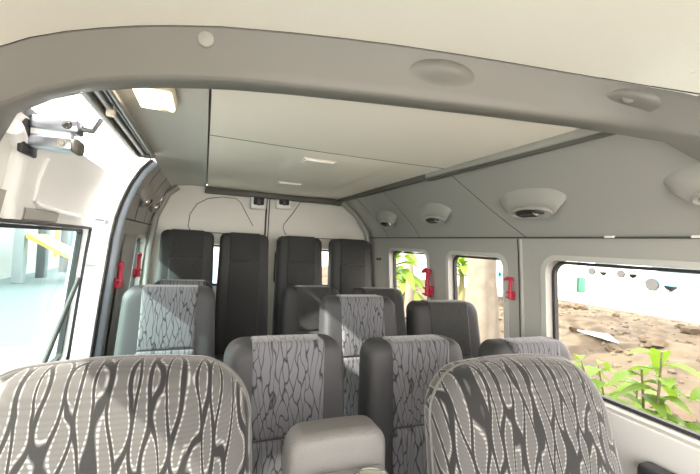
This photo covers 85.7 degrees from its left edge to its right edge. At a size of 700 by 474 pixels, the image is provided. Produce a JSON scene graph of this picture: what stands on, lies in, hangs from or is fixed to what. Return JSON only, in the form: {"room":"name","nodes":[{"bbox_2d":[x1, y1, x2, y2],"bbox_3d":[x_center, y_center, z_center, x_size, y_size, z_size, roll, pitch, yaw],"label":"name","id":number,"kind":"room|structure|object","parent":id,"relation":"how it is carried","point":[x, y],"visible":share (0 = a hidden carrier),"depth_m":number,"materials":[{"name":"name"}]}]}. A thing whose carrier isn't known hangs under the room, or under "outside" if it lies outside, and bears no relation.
{"room":"vehicle interior","nodes":[
{"label":"vehicle interior","id":0,"kind":"room"},
{"bbox_2d":[0,189,149,355],"bbox_3d":[-0.972,0.565,1.205,0.135,1.325,3.150,3,-1,-21],"label":"wall","id":1,"kind":"structure","parent":0,"point":[131,229],"depth_m":2.01,"materials":[{"name":"grey plastic"}]},
{"bbox_2d":[0,112,115,362],"bbox_3d":[-1.029,0.455,1.221,0.208,1.480,1.020,3,-1,-21],"label":"door","id":2,"kind":"structure","parent":1,"relation":"in","point":[54,189],"depth_m":1.22,"materials":[{"name":"white"}]},
{"bbox_2d":[0,223,82,361],"bbox_3d":[-1.052,0.241,1.215,0.070,0.560,0.901,3,-1,-21],"label":"window","id":3,"kind":"structure","parent":2,"relation":"attached to","point":[79,232],"depth_m":1.62,"materials":[{"name":"clear glass"}]},
{"bbox_2d":[17,108,102,157],"bbox_3d":[-0.709,-0.254,0.932,0.148,0.124,0.088,3,-1,-21],"label":"door hinge","id":4,"kind":"object","parent":2,"relation":"attached to","point":[45,133],"visible":0.98,"depth_m":0.90,"materials":[{"name":"grey metal"}]},
{"bbox_2d":[114,261,124,288],"bbox_3d":[-1.125,0.185,1.843,0.037,0.131,0.082,3,-1,-21],"label":"hammer","id":5,"kind":"object","parent":1,"relation":"attached to","point":[117,281],"visible":1,"depth_m":1.82,"materials":[{"name":"red plastic"}]},
{"bbox_2d":[81,158,158,357],"bbox_3d":[-1.100,0.421,1.762,0.280,1.626,0.120,3,-1,-21],"label":"door frame","id":6,"kind":"structure","parent":1,"relation":"attached to","point":[114,222],"depth_m":1.73,"materials":[{"name":"white paint"}]},
{"bbox_2d":[129,234,145,288],"bbox_3d":[-1.419,0.257,2.446,0.098,0.554,0.445,3,-1,-21],"label":"window","id":7,"kind":"structure","parent":1,"relation":"in","point":[137,245],"depth_m":2.61,"materials":[{"name":"clear glass"}]},
{"bbox_2d":[133,253,141,277],"bbox_3d":[-1.295,0.171,2.305,0.043,0.152,0.095,3,-1,-21],"label":"hammer","id":8,"kind":"object","parent":1,"relation":"attached to","point":[136,271],"visible":1,"depth_m":2.28,"materials":[{"name":"red plastic"}]},
{"bbox_2d":[126,218,150,224],"bbox_3d":[-1.258,-0.090,2.248,0.012,0.006,0.960,3,-1,-21],"label":"trim","id":9,"kind":"structure","parent":1,"relation":"attached to","point":[126,218],"depth_m":2.16,"materials":[{"name":"grey plastic"}]},
{"bbox_2d":[126,165,171,223],"bbox_3d":[-1.223,-0.241,2.289,0.180,0.305,0.950,3,-1,-21],"label":"cove","id":10,"kind":"object","parent":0,"point":[156,178],"visible":0.53,"depth_m":2.17,"materials":[{"name":"grey plastic"}]},
{"bbox_2d":[140,185,153,207],"bbox_3d":[-1.155,-0.238,2.149,0.065,0.145,0.336,3,-1,-21],"label":"air vent","id":11,"kind":"object","parent":10,"relation":"attached to","point":[146,197],"visible":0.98,"depth_m":2.07,"materials":[{"name":"grey plastic"}]},
{"bbox_2d":[150,193,160,211],"bbox_3d":[-1.299,-0.237,2.523,0.065,0.145,0.336,3,-1,-21],"label":"air vent","id":12,"kind":"object","parent":10,"relation":"attached to","point":[155,206],"visible":0.91,"depth_m":2.46,"materials":[{"name":"grey plastic"}]},
{"bbox_2d":[139,185,364,335],"bbox_3d":[-0.672,0.459,3.029,1.930,1.650,0.062,3,-1,-21],"label":"doors","id":13,"kind":"structure","parent":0,"point":[190,207],"depth_m":2.97,"materials":[{"name":"grey plastic"}]},
{"bbox_2d":[142,185,179,284],"bbox_3d":[-1.357,0.104,2.688,0.218,0.975,0.042,3,-1,-18],"label":"trim","id":14,"kind":"structure","parent":13,"relation":"attached to","point":[152,232],"depth_m":2.66,"materials":[{"name":"grey plastic"}]},
{"bbox_2d":[250,197,266,209],"bbox_3d":[-0.717,-0.270,2.958,0.124,0.110,0.064,3,-1,-21],"label":"door latch","id":15,"kind":"object","parent":13,"relation":"in","point":[256,203],"depth_m":2.94,"materials":[{"name":"white paint"}]},
{"bbox_2d":[205,187,341,205],"bbox_3d":[-0.572,-0.319,3.003,1.090,0.043,0.065,3,-1,-21],"label":"trim","id":16,"kind":"structure","parent":13,"relation":"attached to","point":[209,190],"depth_m":2.95,"materials":[{"name":"grey plastic"}]},
{"bbox_2d":[275,200,291,209],"bbox_3d":[-0.532,-0.276,3.029,0.124,0.110,0.064,3,-1,-21],"label":"door latch","id":17,"kind":"object","parent":13,"relation":"in","point":[280,204],"depth_m":3.01,"materials":[{"name":"white paint"}]},
{"bbox_2d":[273,250,327,285],"bbox_3d":[-0.305,0.258,3.168,0.666,0.311,0.046,3,-1,-21],"label":"window","id":18,"kind":"structure","parent":13,"relation":"in","point":[322,250],"depth_m":3.04,"materials":[{"name":"clear glass"}]},
{"bbox_2d":[342,202,369,242],"bbox_3d":[0.049,0.187,3.213,0.320,0.978,0.046,4,-1,-24],"label":"trim","id":19,"kind":"structure","parent":13,"relation":"attached to","point":[344,204],"depth_m":3.21,"materials":[{"name":"grey plastic"}]},
{"bbox_2d":[339,174,426,201],"bbox_3d":[0.160,-0.309,2.557,0.036,0.032,1.323,3,-1,-21],"label":"trim","id":20,"kind":"structure","parent":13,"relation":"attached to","point":[421,178],"depth_m":2.33,"materials":[{"name":"grey plastic"}]},
{"bbox_2d":[117,88,579,198],"bbox_3d":[-0.238,-0.381,1.929,1.385,0.098,2.450,3,-1,-21],"label":"ceiling","id":21,"kind":"structure","parent":0,"point":[397,134],"depth_m":1.37,"materials":[{"name":"beige plastic"}]},
{"bbox_2d":[81,90,155,158],"bbox_3d":[-0.739,-0.356,1.241,0.082,0.039,0.905,3,-1,-21],"label":"door track","id":22,"kind":"object","parent":21,"relation":"attached to","point":[108,104],"visible":0.77,"depth_m":1.14,"materials":[{"name":"grey metal"}]},
{"bbox_2d":[132,88,177,111],"bbox_3d":[-0.518,-0.375,1.002,0.104,0.036,0.170,3,-1,-21],"label":"recessed light","id":23,"kind":"object","parent":21,"relation":"in","point":[163,99],"visible":0.79,"depth_m":0.99,"materials":[{"name":"beige plastic"}]},
{"bbox_2d":[276,181,301,186],"bbox_3d":[-0.387,-0.335,2.386,0.150,0.012,0.100,3,-1,-21],"label":"recessed light","id":24,"kind":"object","parent":21,"relation":"in","point":[278,182],"visible":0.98,"depth_m":2.36,"materials":[{"name":"beige plastic"}]},
{"bbox_2d":[299,157,336,166],"bbox_3d":[-0.145,-0.338,1.709,0.150,0.012,0.100,3,-1,-21],"label":"recessed light","id":25,"kind":"object","parent":21,"relation":"in","point":[310,161],"visible":1,"depth_m":1.69,"materials":[{"name":"beige plastic"}]},
{"bbox_2d":[425,129,615,180],"bbox_3d":[0.567,-0.312,1.494,0.032,0.024,0.940,3,-1,-21],"label":"trim","id":26,"kind":"structure","parent":21,"relation":"attached to","point":[579,133],"depth_m":1.35,"materials":[{"name":"grey plastic"}]},
{"bbox_2d":[0,0,699,95],"bbox_3d":[0.306,-0.230,0.384,1.900,0.510,1.455,3,-1,-21],"label":"ceiling","id":27,"kind":"structure","parent":0,"point":[645,42],"depth_m":0.77,"materials":[{"name":"beige fabric"}]},
{"bbox_2d":[0,25,699,160],"bbox_3d":[0.158,-0.198,0.895,1.979,0.492,0.265,3,-1,-4],"label":"beam","id":28,"kind":"structure","parent":27,"relation":"attached to","point":[35,71],"depth_m":0.86,"materials":[{"name":"grey plastic"}]},
{"bbox_2d":[370,238,699,473],"bbox_3d":[0.747,0.669,1.866,0.165,1.325,3.150,3,-1,-21],"label":"wall","id":29,"kind":"structure","parent":0,"point":[641,449],"depth_m":1.61,"materials":[{"name":"grey plastic"}]},
{"bbox_2d":[388,248,429,321],"bbox_3d":[0.433,0.360,2.732,0.095,0.552,0.590,3,-1,-21],"label":"window","id":30,"kind":"structure","parent":29,"relation":"in","point":[397,250],"depth_m":2.89,"materials":[{"name":"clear plastic"}]},
{"bbox_2d":[421,268,432,296],"bbox_3d":[0.493,0.290,2.428,0.053,0.186,0.116,3,-1,-21],"label":"hammer","id":31,"kind":"object","parent":29,"relation":"attached to","point":[428,292],"visible":1,"depth_m":2.40,"materials":[{"name":"red plastic"}]},
{"bbox_2d":[445,251,508,337],"bbox_3d":[0.694,0.358,2.055,0.095,0.552,0.500,3,-1,-21],"label":"window","id":32,"kind":"structure","parent":29,"relation":"in","point":[490,256],"depth_m":1.98,"materials":[{"name":"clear plastic"}]},
{"bbox_2d":[504,276,514,299],"bbox_3d":[0.753,0.241,1.786,0.031,0.110,0.069,3,-1,-21],"label":"hammer","id":33,"kind":"object","parent":29,"relation":"attached to","point":[511,294],"visible":1,"depth_m":1.77,"materials":[{"name":"red plastic"}]},
{"bbox_2d":[346,134,699,237],"bbox_3d":[0.551,-0.166,1.980,0.309,0.328,2.800,3,-1,-21],"label":"panel","id":34,"kind":"object","parent":29,"relation":"attached to","point":[613,186],"visible":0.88,"depth_m":1.37,"materials":[{"name":"grey plastic"}]},
{"bbox_2d":[375,210,397,227],"bbox_3d":[0.264,-0.135,2.780,0.089,0.126,0.336,3,-1,-21],"label":"air vent","id":35,"kind":"object","parent":34,"relation":"attached to","point":[387,219],"visible":1,"depth_m":2.73,"materials":[{"name":"grey plastic"}]},
{"bbox_2d":[418,203,451,224],"bbox_3d":[0.486,-0.136,2.202,0.089,0.126,0.336,3,-1,-21],"label":"air vent","id":36,"kind":"object","parent":34,"relation":"attached to","point":[430,213],"visible":1,"depth_m":2.16,"materials":[{"name":"grey plastic"}]},
{"bbox_2d":[426,218,436,223],"bbox_3d":[0.484,-0.094,2.220,0.048,0.030,0.112,3,-1,-21],"label":"outlet","id":37,"kind":"object","parent":36,"relation":"attached to","point":[428,220],"depth_m":2.22,"materials":[{"name":"black plastic"}]},
{"bbox_2d":[500,188,565,218],"bbox_3d":[0.738,-0.138,1.548,0.089,0.126,0.336,3,-1,-21],"label":"air vent","id":38,"kind":"object","parent":34,"relation":"attached to","point":[527,203],"visible":1,"depth_m":1.51,"materials":[{"name":"grey plastic"}]},
{"bbox_2d":[516,210,536,217],"bbox_3d":[0.735,-0.096,1.567,0.048,0.030,0.112,3,-1,-21],"label":"outlet","id":39,"kind":"object","parent":38,"relation":"attached to","point":[519,213],"depth_m":1.56,"materials":[{"name":"black plastic"}]},
{"bbox_2d":[533,210,545,216],"bbox_3d":[0.757,-0.094,1.508,0.036,0.024,0.056,3,-1,-21],"label":"reading lamp","id":40,"kind":"object","parent":38,"relation":"attached to","point":[536,213],"depth_m":1.50,"materials":[{"name":"silver plastic"}]},
{"bbox_2d":[663,163,699,205],"bbox_3d":[0.971,-0.140,0.942,0.089,0.126,0.336,3,-1,-21],"label":"air vent","id":41,"kind":"object","parent":34,"relation":"attached to","point":[684,183],"visible":0.99,"depth_m":1.03,"materials":[{"name":"grey plastic"}]},
{"bbox_2d":[370,236,699,238],"bbox_3d":[0.732,0.004,1.851,0.014,0.006,3.130,3,-1,-21],"label":"trim","id":42,"kind":"structure","parent":29,"relation":"attached to","point":[681,237],"depth_m":1.46,"materials":[{"name":"grey"}]},
{"bbox_2d":[540,255,699,448],"bbox_3d":[1.074,0.356,1.066,0.096,0.561,1.240,3,-1,-21],"label":"window","id":43,"kind":"structure","parent":29,"relation":"in","point":[579,260],"depth_m":1.34,"materials":[{"name":"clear plastic"}]},
{"bbox_3d":[-0.112,1.304,1.454,1.900,0.050,3.400,3,-1,-21],"label":"floor","id":44,"kind":"structure","parent":0,"visible":0},
{"bbox_2d":[0,354,251,473],"bbox_3d":[-0.356,0.733,0.435,0.516,1.018,0.675,3,-1,-21],"label":"seat","id":45,"kind":"object","parent":44,"relation":"on","point":[144,413],"visible":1,"depth_m":0.65,"materials":[{"name":"grey fabric"}]},
{"bbox_2d":[114,285,214,357],"bbox_3d":[-0.713,0.727,1.400,0.400,1.038,0.597,3,-1,-21],"label":"passenger seat","id":46,"kind":"object","parent":44,"relation":"on","point":[153,319],"visible":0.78,"depth_m":1.55,"materials":[{"name":"grey fabric"}]},
{"bbox_2d":[154,279,212,289],"bbox_3d":[-0.899,0.746,1.943,0.360,1.005,0.550,3,-1,-21],"label":"passenger seat","id":47,"kind":"object","parent":44,"relation":"on","point":[163,281],"visible":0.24,"depth_m":2.11,"materials":[{"name":"grey fabric"}]},
{"bbox_2d":[156,229,213,285],"bbox_3d":[-1.078,0.600,2.408,0.365,1.300,0.498,3,-1,-21],"label":"passenger seat","id":48,"kind":"object","parent":44,"relation":"on","point":[184,254],"visible":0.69,"depth_m":2.50,"materials":[{"name":"grey fabric"}]},
{"bbox_2d":[215,232,268,361],"bbox_3d":[-0.727,0.621,2.543,0.365,1.300,0.498,3,-1,-21],"label":"passenger seat","id":49,"kind":"object","parent":44,"relation":"on","point":[241,301],"visible":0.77,"depth_m":2.60,"materials":[{"name":"grey fabric"}]},
{"bbox_2d":[215,354,223,361],"bbox_3d":[-0.700,0.845,2.436,0.365,0.130,0.280,3,-1,-21],"label":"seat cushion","id":50,"kind":"object","parent":49,"relation":"on","point":[220,357],"depth_m":2.42,"materials":[{"name":"grey fabric"}]},
{"bbox_2d":[223,334,343,473],"bbox_3d":[-0.170,0.775,0.978,0.370,0.978,0.341,3,-1,-21],"label":"passenger seat","id":51,"kind":"object","parent":44,"relation":"on","point":[289,380],"visible":0.74,"depth_m":1.01,"materials":[{"name":"grey fabric"}]},
{"bbox_2d":[272,236,321,334],"bbox_3d":[-0.351,0.643,2.688,0.365,1.300,0.498,3,-1,-21],"label":"passenger seat","id":52,"kind":"object","parent":44,"relation":"on","point":[298,258],"visible":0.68,"depth_m":2.76,"materials":[{"name":"grey fabric"}]},
{"bbox_2d":[280,285,338,334],"bbox_3d":[-0.179,0.792,2.071,0.380,0.993,0.568,3,-1,-21],"label":"passenger seat","id":53,"kind":"object","parent":44,"relation":"on","point":[300,303],"visible":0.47,"depth_m":2.19,"materials":[{"name":"grey fabric"}]},
{"bbox_2d":[282,415,387,473],"bbox_3d":[-0.029,0.826,0.715,0.235,0.880,0.209,3,-1,-21],"label":"console","id":54,"kind":"object","parent":44,"relation":"on","point":[355,444],"visible":1,"depth_m":0.74,"materials":[{"name":"grey plastic"}]},
{"bbox_2d":[327,464,387,473],"bbox_3d":[0.006,0.488,0.684,0.170,0.064,0.125,3,-1,-21],"label":"tray","id":55,"kind":"object","parent":54,"relation":"on","point":[331,468],"depth_m":0.74,"materials":[{"name":"grey plastic"}]},
{"bbox_2d":[327,239,371,294],"bbox_3d":[0.034,0.666,2.836,0.365,1.300,0.498,3,-1,-21],"label":"passenger seat","id":56,"kind":"object","parent":44,"relation":"on","point":[349,260],"visible":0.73,"depth_m":2.92,"materials":[{"name":"grey fabric"}]},
{"bbox_2d":[319,295,396,415],"bbox_3d":[0.093,0.779,1.519,0.390,1.023,0.574,3,-1,-21],"label":"passenger seat","id":57,"kind":"object","parent":44,"relation":"on","point":[350,320],"visible":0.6,"depth_m":1.64,"materials":[{"name":"grey fabric"}]},
{"bbox_2d":[349,287,406,335],"bbox_3d":[0.226,0.820,2.228,0.400,0.985,0.566,3,-1,-21],"label":"passenger seat","id":58,"kind":"object","parent":44,"relation":"on","point":[395,295],"visible":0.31,"depth_m":2.40,"materials":[{"name":"grey fabric"}]},
{"bbox_2d":[357,334,462,473],"bbox_3d":[0.233,0.807,1.096,0.375,0.961,0.410,3,-1,-21],"label":"passenger seat","id":59,"kind":"object","parent":44,"relation":"on","point":[396,373],"visible":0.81,"depth_m":1.14,"materials":[{"name":"grey fabric"}]},
{"bbox_2d":[406,300,480,359],"bbox_3d":[0.508,0.818,1.719,0.400,0.997,0.498,3,-1,-21],"label":"passenger seat","id":60,"kind":"object","parent":44,"relation":"on","point":[457,320],"visible":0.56,"depth_m":1.83,"materials":[{"name":"grey fabric"}]},
{"bbox_2d":[424,354,622,473],"bbox_3d":[0.468,0.788,0.641,0.526,1.004,0.670,3,-1,-21],"label":"seat","id":61,"kind":"object","parent":44,"relation":"on","point":[503,413],"visible":1,"depth_m":0.81,"materials":[{"name":"grey fabric"}]},
{"bbox_2d":[478,336,569,360],"bbox_3d":[0.682,0.849,1.303,0.380,0.933,0.367,3,-1,-21],"label":"passenger seat","id":62,"kind":"object","parent":44,"relation":"on","point":[538,344],"visible":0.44,"depth_m":1.37,"materials":[{"name":"grey fabric"}]},
{"label":"outside","id":63,"kind":"structure","parent":0,"visible":0},
{"bbox_2d":[322,266,699,425],"bbox_3d":[2.685,1.931,9.599,8.900,0.763,28.000,3,-1,-21],"label":"dirt","id":64,"kind":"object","parent":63,"point":[625,329],"visible":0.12,"depth_m":6.20,"materials":[{"name":"soil"}]},
{"bbox_2d":[404,253,413,316],"bbox_3d":[1.230,0.604,7.919,0.238,2.728,0.901,3,-1,0],"label":"leaning trunk","id":65,"kind":"object","parent":64,"relation":"on","point":[409,292],"visible":0.18,"depth_m":7.68,"materials":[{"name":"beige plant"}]},
{"bbox_2d":[396,251,425,290],"bbox_3d":[0.679,1.038,6.437,1.278,1.990,1.231,2,-2,36],"label":"banana plant","id":66,"kind":"object","parent":64,"relation":"on","point":[406,273],"visible":0.27,"depth_m":6.23,"materials":[{"name":"green plant"}]},
{"bbox_2d":[397,273,424,301],"bbox_3d":[1.286,1.461,9.259,1.278,1.337,1.231,2,-2,36],"label":"banana plant","id":67,"kind":"object","parent":64,"relation":"on","point":[402,285],"visible":0.36,"depth_m":9.05,"materials":[{"name":"green plant"}]},
{"bbox_2d":[457,255,467,300],"bbox_3d":[2.739,1.298,9.412,1.278,1.817,1.231,2,-2,36],"label":"banana plant","id":68,"kind":"object","parent":64,"relation":"on","point":[462,264],"visible":0.4,"depth_m":9.31,"materials":[{"name":"green plant"}]},
{"bbox_2d":[465,256,500,342],"bbox_3d":[1.745,-0.776,5.045,2.960,5.806,2.994,3,-1,-21],"label":"street tree","id":69,"kind":"object","parent":64,"relation":"on","point":[481,288],"visible":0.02,"depth_m":4.60,"materials":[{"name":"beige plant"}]},
{"bbox_2d":[496,260,502,296],"bbox_3d":[4.048,1.143,10.324,0.100,1.459,0.900,3,-1,-21],"label":"sign board","id":70,"kind":"object","parent":64,"relation":"on","point":[499,270],"visible":0.12,"depth_m":10.21,"materials":[{"name":"grey paint"}]},
{"bbox_2d":[558,303,572,308],"bbox_3d":[5.620,1.813,9.860,0.307,0.160,0.282,3,-1,-3],"label":"clod","id":71,"kind":"object","parent":64,"relation":"on","point":[563,305],"visible":0.84,"depth_m":9.77,"materials":[{"name":"beige soil"}]},
{"bbox_2d":[569,324,584,332],"bbox_3d":[4.251,1.725,7.034,0.262,0.172,0.249,3,-1,-21],"label":"clod","id":72,"kind":"object","parent":64,"relation":"on","point":[573,328],"visible":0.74,"depth_m":6.99,"materials":[{"name":"beige soil"}]},
{"bbox_2d":[573,303,587,309],"bbox_3d":[6.072,1.860,9.940,0.333,0.214,0.322,3,-1,8],"label":"clod","id":73,"kind":"object","parent":64,"relation":"on","point":[577,306],"visible":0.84,"depth_m":9.85,"materials":[{"name":"beige soil"}]},
{"bbox_2d":[577,330,618,342],"bbox_3d":[4.214,1.648,6.309,0.262,0.042,0.808,3,-1,-15],"label":"paper sheet","id":74,"kind":"object","parent":64,"relation":"on","point":[600,335],"visible":1,"depth_m":6.28,"materials":[{"name":"white paper"}]},
{"bbox_2d":[572,354,655,407],"bbox_3d":[1.689,1.445,2.487,0.379,1.219,0.637,3,-1,-21],"label":"leafy plant","id":75,"kind":"object","parent":64,"relation":"on","point":[591,370],"visible":0.31,"depth_m":2.47,"materials":[{"name":"green plant"}]},
{"bbox_2d":[605,344,622,352],"bbox_3d":[4.117,1.741,5.876,0.216,0.150,0.220,3,-1,15],"label":"clod","id":76,"kind":"object","parent":64,"relation":"on","point":[609,347],"visible":0.9,"depth_m":5.82,"materials":[{"name":"beige soil"}]},
{"bbox_2d":[637,333,659,341],"bbox_3d":[4.993,1.684,6.283,0.297,0.182,0.310,3,-1,-21],"label":"clod","id":77,"kind":"object","parent":64,"relation":"on","point":[646,335],"visible":0.51,"depth_m":6.23,"materials":[{"name":"beige soil"}]},
{"bbox_2d":[603,348,699,432],"bbox_3d":[1.535,1.290,1.791,0.417,1.477,0.653,4,-2,-42],"label":"leafy plant","id":78,"kind":"object","parent":64,"relation":"on","point":[658,358],"visible":0.54,"depth_m":1.85,"materials":[{"name":"green plant"}]},
{"bbox_2d":[643,336,668,348],"bbox_3d":[4.707,1.632,5.782,0.305,0.206,0.332,3,-1,-2],"label":"clod","id":79,"kind":"object","parent":64,"relation":"on","point":[656,342],"visible":0.84,"depth_m":5.72,"materials":[{"name":"beige soil"}]},
{"bbox_2d":[672,409,695,422],"bbox_3d":[3.441,1.856,3.878,0.191,0.128,0.195,3,-1,18],"label":"clod","id":80,"kind":"object","parent":64,"relation":"on","point":[682,414],"visible":0.67,"depth_m":3.83,"materials":[{"name":"beige soil"}]},
{"bbox_2d":[679,326,699,334],"bbox_3d":[6.503,1.800,7.194,0.338,0.213,0.340,3,-1,12],"label":"clod","id":81,"kind":"object","parent":64,"relation":"on","point":[692,330],"visible":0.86,"depth_m":7.11,"materials":[{"name":"beige soil"}]},
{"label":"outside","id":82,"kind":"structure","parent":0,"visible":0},
{"bbox_2d":[558,271,699,322],"bbox_3d":[37.738,4.246,41.289,79.600,0.001,130.000,3,-1,-21],"label":"road","id":83,"kind":"structure","parent":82,"point":[609,290],"depth_m":13.64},
{"bbox_2d":[396,252,576,292],"bbox_3d":[5.454,0.742,17.167,4.450,3.450,7.900,3,-1,-21],"label":"building","id":84,"kind":"structure","parent":83,"relation":"on","point":[567,274],"depth_m":14.29,"materials":[{"name":"grey"}]},
{"bbox_2d":[576,262,586,291],"bbox_3d":[9.131,1.531,15.086,0.440,1.300,0.440,3,-1,-21],"label":"bin","id":85,"kind":"object","parent":83,"relation":"on","point":[581,270],"visible":0.44,"depth_m":14.88,"materials":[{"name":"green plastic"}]},
{"bbox_2d":[577,262,586,277],"bbox_3d":[9.145,1.256,15.092,0.440,0.750,0.440,3,-1,-21],"label":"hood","id":86,"kind":"object","parent":85,"relation":"attached to","point":[581,270],"depth_m":14.87,"materials":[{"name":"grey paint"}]},
{"bbox_2d":[587,263,637,277],"bbox_3d":[20.631,2.484,29.681,1.530,1.229,3.655,3,-1,-21],"label":"parked car","id":87,"kind":"object","parent":83,"relation":"on","point":[592,270],"visible":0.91,"depth_m":28.94,"materials":[{"name":"grey paint"}]},
{"bbox_2d":[637,267,663,274],"bbox_3d":[22.094,2.474,25.876,1.530,1.229,3.655,3,-1,-21],"label":"parked car","id":88,"kind":"object","parent":83,"relation":"on","point":[638,271],"visible":0.04,"depth_m":26.85,"materials":[{"name":"grey paint"}]},
{"bbox_2d":[637,267,699,290],"bbox_3d":[14.989,1.898,16.538,1.530,1.229,3.655,3,-1,-21],"label":"parked car","id":89,"kind":"object","parent":83,"relation":"on","point":[671,281],"visible":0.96,"depth_m":16.79,"materials":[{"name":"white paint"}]},
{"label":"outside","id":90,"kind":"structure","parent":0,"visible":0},
{"bbox_2d":[0,265,95,373],"bbox_3d":[-36.239,0.344,12.847,61.700,0.001,130.000,3,-1,-21],"label":"floor","id":91,"kind":"structure","parent":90,"point":[29,310],"depth_m":8.36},
{"bbox_2d":[0,182,119,282],"bbox_3d":[-14.731,-1.427,18.445,5.600,6.000,31.000,3,-1,-21],"label":"shop","id":92,"kind":"structure","parent":91,"relation":"on","point":[23,252],"depth_m":14.71,"materials":[{"name":"grey"}]},
{"bbox_2d":[86,219,327,265],"bbox_3d":[-9.416,0.614,24.395,18.100,2.700,0.400,3,-1,-21],"label":"wall","id":93,"kind":"structure","parent":91,"relation":"on","point":[94,245],"depth_m":22.13,"materials":[{"name":"grey"}]},
{"bbox_2d":[213,262,217,282],"bbox_3d":[-2.553,1.214,6.729,1.800,1.446,4.300,3,-1,-21],"label":"parked car","id":94,"kind":"object","parent":91,"relation":"on","point":[215,264],"visible":0.02,"depth_m":6.05,"materials":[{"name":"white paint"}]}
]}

